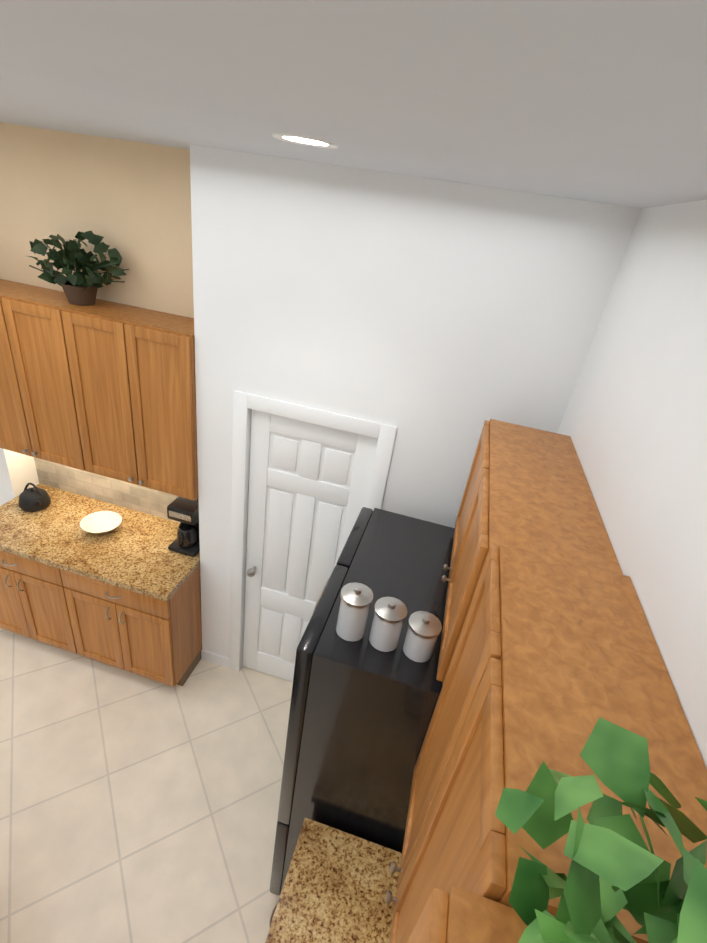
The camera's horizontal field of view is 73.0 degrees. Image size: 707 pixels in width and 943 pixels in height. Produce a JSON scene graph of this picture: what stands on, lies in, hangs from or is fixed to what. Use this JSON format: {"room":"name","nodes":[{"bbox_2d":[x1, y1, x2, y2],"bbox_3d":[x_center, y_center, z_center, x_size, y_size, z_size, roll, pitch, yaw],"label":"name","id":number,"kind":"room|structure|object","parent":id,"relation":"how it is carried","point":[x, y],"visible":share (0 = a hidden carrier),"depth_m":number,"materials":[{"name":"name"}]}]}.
{"room":"kitchen","nodes":[
{"label":"kitchen","id":0,"kind":"room"},
{"bbox_2d":[0,448,38,505],"bbox_3d":[-2.845,-0.343,3.357,1.130,2.640,0.220,14,29,9],"label":"wall","id":1,"kind":"structure","parent":0,"point":[18,472],"depth_m":3.35,"materials":[{"name":"white paint"}]},
{"bbox_2d":[0,122,193,317],"bbox_3d":[-2.212,-0.502,3.291,2.930,3.150,0.120,14,29,9],"label":"wall","id":2,"kind":"structure","parent":0,"point":[130,201],"depth_m":2.52,"materials":[{"name":"beige paint"}]},
{"bbox_2d":[0,279,111,472],"bbox_3d":[-1.857,-0.569,2.886,0.798,0.970,0.336,14,29,9],"label":"upper cabinet","id":3,"kind":"object","parent":2,"relation":"attached to","point":[42,400],"depth_m":2.71,"materials":[{"name":"brown wood"}]},
{"bbox_2d":[34,457,180,522],"bbox_3d":[-1.589,0.059,3.321,1.480,0.465,0.010,14,29,9],"label":"backsplash","id":4,"kind":"structure","parent":2,"relation":"attached to","point":[109,490],"depth_m":3.40,"materials":[{"name":"tile"}]},
{"bbox_2d":[72,302,197,499],"bbox_3d":[-1.211,-0.410,2.780,0.798,0.970,0.336,14,29,9],"label":"upper cabinet","id":5,"kind":"object","parent":2,"relation":"attached to","point":[103,388],"depth_m":2.59,"materials":[{"name":"brown wood"}]},
{"bbox_2d":[28,231,128,305],"bbox_3d":[-1.464,-1.087,2.531,0.618,0.371,0.239,14,29,9],"label":"potted plant","id":6,"kind":"object","parent":5,"relation":"on","point":[79,287],"visible":1,"depth_m":2.50,"materials":[{"name":"green plant"}]},
{"bbox_2d":[0,628,292,942],"bbox_3d":[-5.695,1.466,2.099,12.350,0.060,11.200,14,29,9],"label":"floor","id":7,"kind":"structure","parent":0,"point":[135,808],"depth_m":2.65,"materials":[{"name":"tile"}]},
{"bbox_2d":[0,548,83,655],"bbox_3d":[-2.089,0.742,3.437,0.798,0.884,0.647,14,29,9],"label":"base cabinet","id":8,"kind":"object","parent":7,"relation":"on","point":[36,596],"depth_m":3.12,"materials":[{"name":"brown wood"}]},
{"bbox_2d":[68,564,201,686],"bbox_3d":[-1.442,0.901,3.331,0.798,0.884,0.647,14,29,9],"label":"base cabinet","id":9,"kind":"object","parent":7,"relation":"on","point":[125,594],"depth_m":3.04,"materials":[{"name":"brown wood"}]},
{"bbox_2d":[0,484,199,599],"bbox_3d":[-1.704,0.422,3.160,1.472,0.040,0.656,14,29,9],"label":"countertop","id":10,"kind":"structure","parent":9,"relation":"on","point":[135,555],"depth_m":3.05,"materials":[{"name":"beige stone"}]},
{"bbox_2d":[18,483,50,511],"bbox_3d":[-2.181,0.158,3.269,0.216,0.182,0.187,14,29,9],"label":"kettle","id":11,"kind":"object","parent":10,"relation":"on","point":[34,498],"visible":1,"depth_m":3.23,"materials":[{"name":"black metal"}]},
{"bbox_2d":[80,511,121,533],"bbox_3d":[-1.675,0.357,3.178,0.250,0.060,0.250,14,29,9],"label":"bowl","id":12,"kind":"object","parent":10,"relation":"on","point":[100,522],"visible":0.98,"depth_m":3.21,"materials":[{"name":"beige ceramic"}]},
{"bbox_2d":[167,496,199,556],"bbox_3d":[-1.063,0.339,3.096,0.190,0.335,0.262,14,29,9],"label":"coffee maker","id":13,"kind":"object","parent":10,"relation":"on","point":[185,513],"visible":0.65,"depth_m":3.04,"materials":[{"name":"black plastic"}]},
{"bbox_2d":[265,817,401,942],"bbox_3d":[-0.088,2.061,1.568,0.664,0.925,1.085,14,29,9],"label":"countertop","id":14,"kind":"structure","parent":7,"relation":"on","point":[338,885],"depth_m":1.68,"materials":[{"name":"brown stone"}]},
{"bbox_2d":[270,507,454,894],"bbox_3d":[0.148,1.215,2.275,0.846,1.780,0.915,14,29,9],"label":"fridge","id":15,"kind":"object","parent":7,"relation":"on","point":[361,711],"visible":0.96,"depth_m":1.72,"materials":[{"name":"black metal"}]},
{"bbox_2d":[336,582,372,641],"bbox_3d":[0.003,0.451,1.561,0.106,0.187,0.106,14,29,9],"label":"canister","id":16,"kind":"object","parent":15,"relation":"on","point":[354,607],"visible":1,"depth_m":1.53,"materials":[{"name":"white ceramic"}]},
{"bbox_2d":[369,597,406,651],"bbox_3d":[0.112,0.487,1.548,0.106,0.167,0.106,14,29,9],"label":"canister","id":17,"kind":"object","parent":15,"relation":"on","point":[389,615],"visible":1,"depth_m":1.51,"materials":[{"name":"white ceramic"}]},
{"bbox_2d":[403,611,441,662],"bbox_3d":[0.221,0.522,1.535,0.106,0.147,0.106,14,29,9],"label":"canister","id":18,"kind":"object","parent":15,"relation":"on","point":[424,628],"visible":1,"depth_m":1.50,"materials":[{"name":"white ceramic"}]},
{"bbox_2d":[0,0,706,208],"bbox_3d":[-5.260,-1.336,0.551,12.350,0.100,11.200,14,29,9],"label":"ceiling","id":19,"kind":"structure","parent":0,"point":[602,101],"depth_m":0.61,"materials":[{"name":"paint"}]},
{"bbox_2d":[272,133,338,148],"bbox_3d":[-0.125,-0.867,1.254,0.176,0.004,0.176,14,29,9],"label":"recessed light","id":20,"kind":"object","parent":19,"relation":"in","point":[309,141],"visible":0.98,"depth_m":1.25,"materials":[{"name":"white glass"}]},
{"bbox_2d":[190,145,640,668],"bbox_3d":[-0.023,0.186,2.661,1.790,3.150,0.120,14,29,9],"label":"wall","id":21,"kind":"structure","parent":0,"point":[437,323],"depth_m":2.07,"materials":[{"name":"white paint"}]},
{"bbox_2d":[201,650,228,667],"bbox_3d":[-0.543,1.469,3.386,1.170,0.090,0.012,14,29,9],"label":"baseboard","id":22,"kind":"structure","parent":21,"relation":"attached to","point":[214,658],"depth_m":3.45,"materials":[{"name":"white wood"}]},
{"bbox_2d":[243,409,377,681],"bbox_3d":[-0.345,0.630,2.920,0.694,2.028,0.113,14,29,9],"label":"pantry door","id":23,"kind":"structure","parent":21,"relation":"in","point":[309,485],"depth_m":2.76,"materials":[{"name":"white wood"}]},
{"bbox_2d":[229,390,396,670],"bbox_3d":[-0.344,0.604,2.888,0.860,2.120,0.015,14,29,9],"label":"door frame","id":24,"kind":"structure","parent":21,"relation":"attached to","point":[383,434],"depth_m":2.50,"materials":[{"name":"white wood"}]},
{"bbox_2d":[557,200,706,768],"bbox_3d":[-0.006,1.992,-0.607,0.120,3.150,8.900,14,29,9],"label":"wall","id":25,"kind":"structure","parent":0,"point":[633,425],"depth_m":1.18,"materials":[{"name":"white paint"}]},
{"bbox_2d":[389,799,526,942],"bbox_3d":[0.155,1.047,0.557,0.378,0.940,0.615,14,29,9],"label":"upper cabinet","id":26,"kind":"object","parent":25,"relation":"attached to","point":[428,908],"depth_m":0.81,"materials":[{"name":"brown wood"}]},
{"bbox_2d":[495,717,706,942],"bbox_3d":[0.108,0.492,-0.108,0.464,1.039,1.421,14,29,9],"label":"plant","id":27,"kind":"object","parent":26,"relation":"on","point":[616,866],"visible":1,"depth_m":0.45,"materials":[{"name":"green plant"}]},
{"bbox_2d":[439,419,611,658],"bbox_3d":[0.554,0.245,1.662,0.338,0.520,0.910,14,29,9],"label":"upper cabinet","id":28,"kind":"object","parent":25,"relation":"attached to","point":[527,476],"depth_m":1.54,"materials":[{"name":"brown wood"}]},
{"bbox_2d":[385,515,706,942],"bbox_3d":[0.333,0.763,1.090,0.338,0.970,0.767,14,29,9],"label":"upper cabinet","id":29,"kind":"object","parent":25,"relation":"attached to","point":[549,654],"depth_m":0.85,"materials":[{"name":"brown wood"}]}
]}

